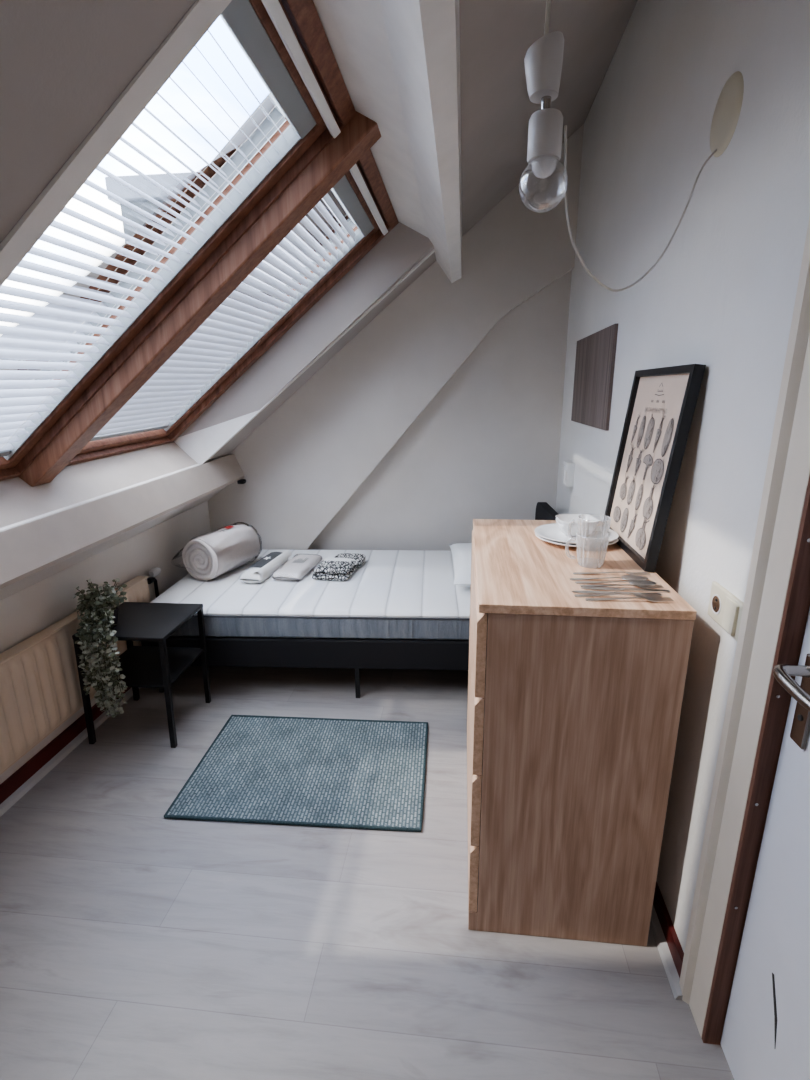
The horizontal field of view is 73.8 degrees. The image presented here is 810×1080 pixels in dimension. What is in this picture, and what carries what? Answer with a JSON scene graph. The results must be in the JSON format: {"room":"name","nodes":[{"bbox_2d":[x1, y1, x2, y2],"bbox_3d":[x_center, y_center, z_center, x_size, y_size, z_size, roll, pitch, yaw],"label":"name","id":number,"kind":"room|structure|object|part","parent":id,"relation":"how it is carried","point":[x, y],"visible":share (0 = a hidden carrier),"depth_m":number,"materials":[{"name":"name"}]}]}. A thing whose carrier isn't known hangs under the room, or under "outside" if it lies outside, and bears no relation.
{"room":"attic bedroom","nodes":[
{"label":"attic bedroom","id":0,"kind":"room"},
{"bbox_2d":[0,501,210,783],"bbox_3d":[-1.567,0.687,1.508,0.100,0.800,5.000,1,15,6],"label":"wall","id":1,"kind":"structure","parent":0,"point":[23,614],"depth_m":2.45,"materials":[{"name":"paint"}]},
{"bbox_2d":[0,687,130,803],"bbox_3d":[-1.524,1.074,1.454,0.013,0.082,4.700,1,15,6],"label":"baseboard","id":2,"kind":"structure","parent":1,"relation":"attached to","point":[18,778],"depth_m":2.16,"materials":[{"name":"wood"}]},
{"bbox_2d":[0,687,139,816],"bbox_3d":[-1.505,1.103,1.460,0.025,0.022,4.700,1,15,6],"label":"trim","id":3,"kind":"structure","parent":1,"relation":"attached to","point":[22,790],"depth_m":2.18,"materials":[{"name":"wood"}]},
{"bbox_2d":[0,567,160,774],"bbox_3d":[-1.435,0.712,1.845,0.061,0.563,2.272,1,15,6],"label":"radiator","id":4,"kind":"object","parent":1,"relation":"attached to","point":[40,690],"visible":0.5,"depth_m":2.06,"materials":[{"name":"metal"}]},
{"bbox_3d":[-1.451,0.661,1.770,0.040,0.388,2.140,1,15,6],"label":"panel","id":5,"kind":"part","parent":4,"relation":"part of","materials":[{"name":"paint"}]},
{"bbox_3d":[-1.444,0.655,1.768,0.058,0.391,2.152,1,15,6],"label":"casing","id":6,"kind":"part","parent":4,"relation":"part of","materials":[{"name":"paint"}]},
{"bbox_3d":[-1.313,0.170,2.833,0.044,0.044,0.066,1,15,6],"label":"valve knob","id":7,"kind":"part","parent":4,"relation":"part of","materials":[{"name":"white plastic"}]},
{"bbox_2d":[0,442,197,527],"bbox_3d":[-1.493,0.151,0.980,0.184,0.273,4.472,1,15,6],"label":"trim","id":8,"kind":"structure","parent":1,"relation":"attached to","point":[79,482],"depth_m":2.27,"materials":[{"name":"paint"}]},
{"bbox_2d":[0,0,637,461],"bbox_3d":[-0.635,-0.734,0.992,3.098,2.620,5.440,1,15,6],"label":"ceiling","id":9,"kind":"structure","parent":0,"point":[64,64],"depth_m":1.56,"materials":[{"name":"paint"}]},
{"bbox_2d":[0,0,231,286],"bbox_3d":[-0.806,-0.426,0.870,1.515,1.294,0.045,0,15,3],"label":"trim","id":10,"kind":"structure","parent":9,"relation":"attached to","point":[201,16],"depth_m":0.80,"materials":[{"name":"paint"}]},
{"bbox_2d":[0,0,355,480],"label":"window","id":11,"kind":"structure","parent":9,"relation":"attached to","point":[295,29],"depth_m":1.63,"materials":[{"name":"brown wood"}]},
{"bbox_3d":[-0.924,-0.684,1.355,1.189,1.047,0.956,1,15,6],"label":"glass","id":12,"kind":"part","parent":11,"relation":"part of","materials":[{"name":"clear glass"}]},
{"bbox_2d":[0,0,315,459],"bbox_3d":[-0.901,-0.657,1.358,1.192,1.052,0.930,1,15,6],"label":"blind","id":13,"kind":"object","parent":11,"relation":"attached to","point":[22,411],"visible":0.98,"depth_m":1.55,"materials":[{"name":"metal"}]},
{"bbox_3d":[-1.457,-0.196,1.512,0.035,0.056,0.845,1,15,6],"label":"rail","id":14,"kind":"part","parent":13,"relation":"part of","materials":[{"name":"metal"}]},
{"bbox_3d":[-0.877,-0.751,1.696,1.112,0.970,0.001,0,15,3],"label":"ladder cord","id":15,"kind":"part","parent":13,"relation":"part of","materials":[{"name":"white fabric"}]},
{"bbox_3d":[-0.346,-1.127,1.204,0.074,0.073,0.859,1,15,6],"label":"head rail","id":16,"kind":"part","parent":13,"relation":"part of","materials":[{"name":"grey metal"}]},
{"bbox_2d":[90,175,373,440],"bbox_3d":[-0.787,-0.958,2.398,1.192,1.026,0.907,1,15,6],"label":"blind","id":17,"kind":"object","parent":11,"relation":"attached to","point":[221,340],"visible":0.62,"depth_m":2.48,"materials":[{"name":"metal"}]},
{"bbox_3d":[-1.343,-0.509,2.548,0.035,0.055,0.822,1,15,6],"label":"rail","id":18,"kind":"part","parent":17,"relation":"part of","materials":[{"name":"metal"}]},
{"bbox_3d":[-0.764,-1.049,2.725,1.112,0.944,0.001,0,15,3],"label":"ladder cord","id":19,"kind":"part","parent":17,"relation":"part of","materials":[{"name":"white fabric"}]},
{"bbox_3d":[-0.232,-1.415,2.248,0.074,0.073,0.836,1,15,6],"label":"head rail","id":20,"kind":"part","parent":17,"relation":"part of","materials":[{"name":"grey metal"}]},
{"bbox_2d":[18,111,380,486],"bbox_3d":[-0.805,-0.767,1.883,1.469,1.315,0.100,0,15,3],"label":"wooden beam","id":21,"kind":"structure","parent":9,"relation":"attached to","point":[360,133],"depth_m":1.82,"materials":[{"name":"brown wood"}]},
{"bbox_2d":[66,149,398,465],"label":"window","id":22,"kind":"structure","parent":9,"relation":"attached to","point":[364,177],"depth_m":2.67,"materials":[{"name":"brown wood"}]},
{"bbox_3d":[-0.811,-0.984,2.392,1.189,1.021,0.931,1,15,6],"label":"glass","id":23,"kind":"part","parent":22,"relation":"part of","materials":[{"name":"clear glass"}]},
{"bbox_2d":[174,249,434,463],"bbox_3d":[-0.577,-1.027,2.935,1.510,1.235,0.090,0,15,0],"label":"trim","id":24,"kind":"structure","parent":9,"relation":"attached to","point":[201,445],"depth_m":3.05,"materials":[{"name":"paint"}]},
{"bbox_2d":[313,0,427,236],"bbox_3d":[-0.029,-1.297,1.753,0.237,0.138,2.204,1,15,6],"label":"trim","id":25,"kind":"structure","parent":9,"relation":"attached to","point":[355,30],"depth_m":1.43,"materials":[{"name":"paint"}]},
{"bbox_2d":[380,0,461,282],"bbox_3d":[-0.032,-0.985,0.771,0.207,0.290,4.823,1,15,6],"label":"beam","id":26,"kind":"structure","parent":9,"relation":"attached to","point":[423,36],"depth_m":1.25,"materials":[{"name":"paint"}]},
{"bbox_2d":[519,0,716,291],"bbox_3d":[0.453,-0.877,1.032,0.076,0.767,0.756,14,21,42],"label":"pendant lamp","id":27,"kind":"object","parent":9,"relation":"hanging from","point":[543,60],"visible":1,"depth_m":0.82,"materials":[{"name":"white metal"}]},
{"bbox_3d":[0.221,-0.567,0.863,0.076,0.074,0.076,1,15,6],"label":"bulb","id":28,"kind":"part","parent":27,"relation":"part of","materials":[{"name":"clear glass"}]},
{"bbox_3d":[0.221,-0.590,0.856,0.039,0.026,0.039,1,15,6],"label":"bulb stem","id":29,"kind":"part","parent":27,"relation":"part of","materials":[{"name":"glass"}]},
{"bbox_3d":[0.216,-0.953,0.759,0.019,0.471,0.009,-8,17,-24],"label":"suspension cord","id":30,"kind":"part","parent":27,"relation":"part of","materials":[{"name":"white metal"}]},
{"bbox_3d":[0.494,-0.685,1.091,0.009,0.364,0.693,14,21,43],"label":"supply cord","id":31,"kind":"part","parent":27,"relation":"part of","materials":[{"name":"white metal"}]},
{"bbox_2d":[0,666,733,1079],"bbox_3d":[-0.255,1.125,1.496,2.670,0.060,5.020,1,15,6],"label":"floor","id":32,"kind":"structure","parent":0,"point":[137,943],"depth_m":1.46,"materials":[{"name":"grey laminate"}]},
{"bbox_2d":[72,602,210,747],"bbox_3d":[-1.146,0.586,2.407,0.398,0.510,0.365,1,15,4],"label":"side table","id":33,"kind":"object","parent":32,"relation":"on","point":[161,666],"visible":0.88,"depth_m":2.34,"materials":[{"name":"black metal"}]},
{"bbox_3d":[-1.340,0.637,2.260,0.037,0.494,0.021,1,15,4],"label":"leg","id":34,"kind":"part","parent":33,"relation":"part of","materials":[{"name":"black metal"}]},
{"bbox_2d":[73,578,127,717],"bbox_3d":[-1.248,0.442,2.243,0.216,0.555,0.276,-2,16,-7],"label":"trailing plant","id":35,"kind":"object","parent":33,"relation":"on","point":[101,612],"visible":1,"depth_m":2.16,"materials":[{"name":"green plant"}]},
{"bbox_3d":[-1.253,0.324,2.256,0.110,0.075,0.110,1,15,6],"label":"pot","id":36,"kind":"part","parent":35,"relation":"part of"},
{"bbox_3d":[-1.313,0.546,2.587,0.037,0.494,0.021,1,15,4],"label":"leg","id":37,"kind":"part","parent":33,"relation":"part of","materials":[{"name":"black metal"}]},
{"bbox_2d":[86,646,203,687],"bbox_3d":[-1.139,0.558,2.399,0.360,0.012,0.345,1,15,4],"label":"shelf","id":38,"kind":"object","parent":33,"relation":"attached to","point":[141,665],"depth_m":2.40,"materials":[{"name":"black metal"}]},
{"bbox_3d":[-0.979,0.641,2.231,0.033,0.494,0.021,1,15,4],"label":"leg","id":39,"kind":"part","parent":33,"relation":"part of","materials":[{"name":"black metal"}]},
{"bbox_3d":[-0.952,0.551,2.559,0.033,0.494,0.021,1,15,4],"label":"leg","id":40,"kind":"part","parent":33,"relation":"part of","materials":[{"name":"black metal"}]},
{"bbox_2d":[164,715,427,831],"bbox_3d":[-0.374,0.903,2.171,0.917,0.012,0.627,1,15,4],"label":"rug","id":41,"kind":"object","parent":32,"relation":"on","point":[299,771],"visible":1,"depth_m":2.10,"materials":[{"name":"blue fabric"}]},
{"bbox_2d":[141,502,557,697],"bbox_3d":[-0.200,0.261,3.042,2.110,0.785,1.060,0,15,3],"label":"bed","id":42,"kind":"object","parent":32,"relation":"on","point":[357,654],"visible":0.1,"depth_m":2.58,"materials":[{"name":"black metal"}]},
{"bbox_3d":[-0.224,0.408,3.083,2.060,0.150,1.060,0,15,3],"label":"rail","id":43,"kind":"part","parent":42,"relation":"part of","materials":[{"name":"black fabric"}]},
{"bbox_2d":[150,549,469,639],"bbox_3d":[-0.235,0.266,3.042,2.047,0.145,1.062,0,15,3],"label":"mattress","id":44,"kind":"object","parent":42,"relation":"on","point":[393,594],"visible":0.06,"depth_m":2.63,"materials":[{"name":"white fabric"}]},
{"bbox_2d":[172,522,261,580],"bbox_3d":[-1.084,0.049,3.111,0.364,0.246,0.465,6,17,21],"label":"duvet","id":45,"kind":"object","parent":44,"relation":"on","point":[211,555],"visible":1,"depth_m":2.96,"materials":[{"name":"white fabric"}]},
{"bbox_2d":[240,550,291,582],"bbox_3d":[-0.785,0.149,3.079,0.126,0.068,0.440,3,16,11],"label":"sheet","id":46,"kind":"object","parent":44,"relation":"on","point":[266,566],"visible":0.93,"depth_m":3.00,"materials":[{"name":"white fabric"}]},
{"bbox_2d":[272,554,321,580],"bbox_3d":[-0.613,0.150,3.092,0.174,0.056,0.395,2,16,10],"label":"sheet","id":47,"kind":"object","parent":44,"relation":"on","point":[296,568],"visible":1,"depth_m":3.03,"materials":[{"name":"white fabric"}]},
{"bbox_2d":[312,553,365,580],"bbox_3d":[-0.372,0.144,3.088,0.227,0.065,0.372,2,16,9],"label":"pack","id":48,"kind":"object","parent":44,"relation":"on","point":[342,566],"visible":1,"depth_m":2.98,"materials":[{"name":"fabric"}]},
{"bbox_2d":[449,543,471,586],"bbox_3d":[0.528,0.128,3.034,0.540,0.112,0.720,0,15,3],"label":"pillow","id":49,"kind":"object","parent":44,"relation":"on","point":[461,552],"visible":0.22,"depth_m":2.93,"materials":[{"name":"white fabric"}]},
{"bbox_3d":[-0.232,0.692,2.636,0.022,0.170,0.022,0,15,3],"label":"leg","id":50,"kind":"part","parent":42,"relation":"part of","materials":[{"name":"black metal"}]},
{"bbox_3d":[0.829,0.206,2.987,0.048,0.665,1.040,0,15,3],"label":"headboard","id":51,"kind":"part","parent":42,"relation":"part of","materials":[{"name":"black fabric"}]},
{"bbox_2d":[467,519,696,945],"bbox_3d":[0.456,0.508,1.764,0.482,0.975,0.866,1,15,6],"label":"dresser","id":52,"kind":"object","parent":32,"relation":"on","point":[574,705],"visible":0.91,"depth_m":1.34,"materials":[{"name":"brown wood"}]},
{"bbox_3d":[0.231,0.805,1.870,0.023,0.219,0.860,1,15,6],"label":"drawer","id":53,"kind":"part","parent":52,"relation":"part of","materials":[{"name":"wood"}]},
{"bbox_3d":[0.229,0.591,1.811,0.023,0.219,0.860,1,15,6],"label":"drawer","id":54,"kind":"part","parent":52,"relation":"part of","materials":[{"name":"wood"}]},
{"bbox_3d":[0.227,0.377,1.752,0.023,0.219,0.860,1,15,6],"label":"drawer","id":55,"kind":"part","parent":52,"relation":"part of","materials":[{"name":"wood"}]},
{"bbox_3d":[0.226,0.163,1.694,0.023,0.219,0.860,1,15,6],"label":"drawer","id":56,"kind":"part","parent":52,"relation":"part of","materials":[{"name":"wood"}]},
{"bbox_2d":[535,533,618,546],"bbox_3d":[0.556,-0.006,1.755,0.261,0.020,0.261,1,15,6],"label":"dinner plate","id":57,"kind":"object","parent":52,"relation":"on","point":[538,536],"visible":0.25,"depth_m":1.68,"materials":[{"name":"ceramic"}]},
{"bbox_2d":[535,523,618,543],"bbox_3d":[0.554,-0.016,1.755,0.261,0.020,0.261,1,15,6],"label":"dinner plate","id":58,"kind":"object","parent":57,"relation":"on","point":[551,531],"visible":0.66,"depth_m":1.75,"materials":[{"name":"ceramic"}]},
{"bbox_2d":[556,517,597,535],"bbox_3d":[0.562,-0.042,1.779,0.124,0.041,0.124,1,15,6],"label":"bowl","id":59,"kind":"object","parent":58,"relation":"on","point":[565,529],"visible":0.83,"depth_m":1.73,"materials":[{"name":"ceramic"}]},
{"bbox_2d":[565,532,609,567],"bbox_3d":[0.513,0.028,1.500,0.101,0.090,0.087,-5,16,-17],"label":"glass mug","id":60,"kind":"object","parent":52,"relation":"on","point":[585,562],"visible":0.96,"depth_m":1.50,"materials":[{"name":"clear glass"}]},
{"bbox_3d":[0.467,0.023,1.518,0.031,0.062,0.009,5,16,17],"label":"handle","id":61,"kind":"part","parent":60,"relation":"part of","materials":[{"name":"clear glass"}]},
{"bbox_2d":[568,514,610,551],"bbox_3d":[0.516,-0.021,1.495,0.088,0.090,0.100,-6,16,-18],"label":"glass mug","id":62,"kind":"object","parent":60,"relation":"in","point":[587,545],"visible":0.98,"depth_m":1.49,"materials":[{"name":"clear glass"}]},
{"bbox_2d":[570,575,647,580],"bbox_3d":[0.526,0.099,1.391,0.197,0.009,0.043,1,15,4],"label":"spoon","id":63,"kind":"object","parent":52,"relation":"on","point":[625,577],"visible":1,"depth_m":1.39,"materials":[{"name":"metal"}]},
{"bbox_3d":[0.494,0.099,1.393,0.133,0.009,0.012,0,15,4],"label":"handle","id":64,"kind":"part","parent":63,"relation":"part of","materials":[{"name":"metal"}]},
{"bbox_2d":[621,575,647,580],"bbox_3d":[0.590,0.101,1.387,0.069,0.007,0.043,0,15,4],"label":"bowl","id":65,"kind":"object","parent":63,"relation":"on","point":[626,577],"depth_m":1.39,"materials":[{"name":"metal"}]},
{"bbox_2d":[573,571,650,575],"bbox_3d":[0.547,0.088,1.432,0.196,0.009,0.024,1,15,5],"label":"fork","id":66,"kind":"object","parent":52,"relation":"on","point":[579,573],"visible":1,"depth_m":1.43,"materials":[{"name":"metal"}]},
{"bbox_3d":[0.526,0.087,1.434,0.155,0.009,0.024,1,15,5],"label":"handle","id":67,"kind":"part","parent":66,"relation":"part of","materials":[{"name":"metal"}]},
{"bbox_2d":[575,580,656,585],"bbox_3d":[0.532,0.107,1.361,0.197,0.009,0.043,1,16,7],"label":"spoon","id":68,"kind":"object","parent":52,"relation":"on","point":[644,582],"visible":0.98,"depth_m":1.36,"materials":[{"name":"metal"}]},
{"bbox_3d":[0.500,0.107,1.365,0.133,0.009,0.012,1,16,7],"label":"handle","id":69,"kind":"part","parent":68,"relation":"part of","materials":[{"name":"metal"}]},
{"bbox_2d":[629,580,656,585],"bbox_3d":[0.596,0.110,1.354,0.069,0.007,0.043,1,16,7],"label":"bowl","id":70,"kind":"object","parent":68,"relation":"on","point":[645,582],"depth_m":1.36,"materials":[{"name":"metal"}]},
{"bbox_2d":[574,593,658,597],"bbox_3d":[0.502,0.131,1.278,0.196,0.009,0.024,1,15,5],"label":"fork","id":71,"kind":"object","parent":52,"relation":"on","point":[633,594],"visible":1,"depth_m":1.28,"materials":[{"name":"metal"}]},
{"bbox_3d":[0.481,0.130,1.279,0.155,0.009,0.024,1,15,4],"label":"handle","id":72,"kind":"part","parent":71,"relation":"part of","materials":[{"name":"metal"}]},
{"bbox_2d":[572,591,661,595],"bbox_3d":[0.508,0.128,1.298,0.208,0.004,0.018,1,16,7],"label":"knife","id":73,"kind":"object","parent":52,"relation":"on","point":[586,592],"visible":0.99,"depth_m":1.30,"materials":[{"name":"metal"}]},
{"bbox_3d":[0.455,0.126,1.305,0.100,0.001,0.018,1,16,7],"label":"blade","id":74,"kind":"part","parent":73,"relation":"part of","materials":[{"name":"metal"}]},
{"bbox_3d":[0.558,0.129,1.292,0.108,0.004,0.014,1,16,7],"label":"handle","id":75,"kind":"part","parent":73,"relation":"part of","materials":[{"name":"metal"}]},
{"bbox_2d":[580,584,663,588],"bbox_3d":[0.537,0.113,1.339,0.196,0.009,0.024,1,15,6],"label":"fork","id":76,"kind":"object","parent":52,"relation":"on","point":[638,585],"visible":1,"depth_m":1.34,"materials":[{"name":"metal"}]},
{"bbox_2d":[581,587,669,592],"bbox_3d":[0.538,0.121,1.321,0.208,0.004,0.018,2,16,8],"label":"knife","id":77,"kind":"object","parent":52,"relation":"on","point":[592,588],"visible":1,"depth_m":1.32,"materials":[{"name":"metal"}]},
{"bbox_3d":[0.484,0.120,1.328,0.100,0.001,0.018,2,16,8],"label":"blade","id":78,"kind":"part","parent":77,"relation":"part of","materials":[{"name":"metal"}]},
{"bbox_3d":[0.587,0.122,1.314,0.108,0.004,0.014,2,16,8],"label":"handle","id":79,"kind":"part","parent":77,"relation":"part of","materials":[{"name":"metal"}]},
{"bbox_2d":[585,597,673,601],"bbox_3d":[0.519,0.137,1.254,0.196,0.009,0.024,1,15,4],"label":"fork","id":80,"kind":"object","parent":52,"relation":"on","point":[661,599],"visible":1,"depth_m":1.25,"materials":[{"name":"metal"}]},
{"bbox_2d":[602,364,705,572],"bbox_3d":[0.708,-0.231,1.598,0.087,0.532,0.471,1,15,6],"label":"framed poster","id":81,"kind":"object","parent":52,"relation":"on","point":[662,401],"visible":1,"depth_m":1.54,"materials":[{"name":"paper"}]},
{"bbox_2d":[208,124,583,549],"bbox_3d":[-0.153,-0.953,3.320,2.475,2.961,0.080,0,15,3],"label":"wall","id":82,"kind":"structure","parent":0,"point":[306,460],"depth_m":3.26,"materials":[{"name":"paint"}]},
{"bbox_2d":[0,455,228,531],"bbox_3d":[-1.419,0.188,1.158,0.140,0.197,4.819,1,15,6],"label":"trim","id":83,"kind":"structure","parent":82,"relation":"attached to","point":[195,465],"depth_m":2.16,"materials":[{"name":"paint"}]},
{"bbox_2d":[0,454,243,600],"bbox_3d":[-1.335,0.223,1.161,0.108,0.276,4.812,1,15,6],"label":"trim","id":84,"kind":"structure","parent":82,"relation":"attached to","point":[27,549],"depth_m":2.12,"materials":[{"name":"paint"}]},
{"bbox_2d":[237,479,245,483],"bbox_3d":[-1.028,-0.373,3.423,0.062,0.032,0.044,1,15,6],"label":"metal bracket","id":85,"kind":"object","parent":82,"relation":"attached to","point":[241,481],"visible":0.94,"depth_m":3.41,"materials":[{"name":"black metal"}]},
{"bbox_2d":[308,270,571,550],"bbox_3d":[-0.143,-0.975,3.414,2.478,2.970,0.125,0,15,3],"label":"wall","id":86,"kind":"structure","parent":0,"point":[487,444],"depth_m":3.44,"materials":[{"name":"paint"}]},
{"bbox_2d":[556,514,598,525],"bbox_3d":[0.565,-0.053,1.778,0.124,0.041,0.124,-1,15,-1],"label":"bowl","id":87,"kind":"object","parent":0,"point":[564,519],"visible":0.48,"depth_m":1.81,"materials":[{"name":"ceramic"}]},
{"bbox_2d":[555,0,809,951],"bbox_3d":[0.792,-0.309,0.986,0.241,2.960,5.020,1,15,6],"label":"wall","id":88,"kind":"structure","parent":0,"point":[721,296],"depth_m":1.35,"materials":[{"name":"paint"}]},
{"bbox_2d":[562,461,574,486],"bbox_3d":[0.899,-0.367,2.982,0.050,0.130,0.120,1,15,6],"label":"light switch","id":89,"kind":"object","parent":88,"relation":"attached to","point":[568,466],"visible":1,"depth_m":2.93,"materials":[{"name":"white plastic"}]},
{"bbox_2d":[571,324,617,430],"bbox_3d":[0.875,-0.752,2.542,0.014,0.412,0.785,1,15,6],"label":"wooden panel","id":90,"kind":"object","parent":88,"relation":"attached to","point":[596,352],"visible":1,"depth_m":2.42,"materials":[{"name":"brown wood"}]},
{"bbox_2d":[650,905,682,999],"bbox_3d":[0.812,0.812,2.454,0.023,0.018,2.355,1,15,6],"label":"trim","id":91,"kind":"structure","parent":88,"relation":"attached to","point":[666,957],"depth_m":1.42,"materials":[{"name":"white wood"}]},
{"bbox_2d":[653,881,683,977],"bbox_3d":[0.832,0.783,2.461,0.013,0.070,2.322,1,15,6],"label":"baseboard","id":92,"kind":"structure","parent":88,"relation":"attached to","point":[674,945],"depth_m":1.45,"materials":[{"name":"wood"}]},
{"bbox_2d":[708,581,743,640],"bbox_3d":[0.697,0.154,1.174,0.020,0.082,0.156,1,15,6],"label":"wall socket","id":93,"kind":"object","parent":88,"relation":"attached to","point":[724,607],"visible":0.98,"depth_m":1.17,"materials":[{"name":"beige plastic"}]},
{"bbox_2d":[711,594,720,613],"bbox_3d":[0.699,0.144,1.212,0.002,0.045,0.045,1,15,6],"label":"socket","id":94,"kind":"object","parent":93,"relation":"attached to","point":[715,598],"depth_m":1.21,"materials":[{"name":"brown plastic"}]},
{"bbox_2d":[710,71,743,156],"bbox_3d":[0.736,-0.977,1.243,0.007,0.156,0.156,1,15,6],"label":"junction cover","id":95,"kind":"object","parent":88,"relation":"attached to","point":[726,114],"visible":0.99,"depth_m":1.23,"materials":[{"name":"white plastic"}]},
{"bbox_2d":[679,216,809,1079],"bbox_3d":[0.654,0.229,0.554,0.124,2.155,1.078,1,15,6],"label":"door","id":96,"kind":"structure","parent":88,"relation":"in","point":[744,981],"depth_m":1.03,"materials":[{"name":"beige paint"}]},
{"bbox_3d":[0.661,0.243,0.884,0.070,0.027,0.127,1,15,6],"label":"lever","id":97,"kind":"part","parent":96,"relation":"part of","materials":[{"name":"silver metal"}]},
{"bbox_3d":[0.703,0.284,0.946,0.008,0.170,0.040,1,15,6],"label":"handle","id":98,"kind":"part","parent":96,"relation":"part of","materials":[{"name":"silver metal"}]},
{"label":"outside","id":99,"kind":"structure","parent":0,"visible":0},
{"bbox_2d":[105,172,192,234],"bbox_3d":[-2.598,-2.648,8.942,2.720,5.300,2.200,1,15,6],"label":"dormer","id":100,"kind":"object","parent":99,"point":[165,180],"visible":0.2,"depth_m":7.34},
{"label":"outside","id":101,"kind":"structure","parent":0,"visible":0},
{"bbox_2d":[211,93,273,161],"bbox_3d":[-1.840,-1.742,4.216,5.800,6.050,0.300,1,15,6],"label":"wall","id":102,"kind":"structure","parent":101,"point":[259,111],"depth_m":3.68,"materials":[{"name":"paint"}]}
]}

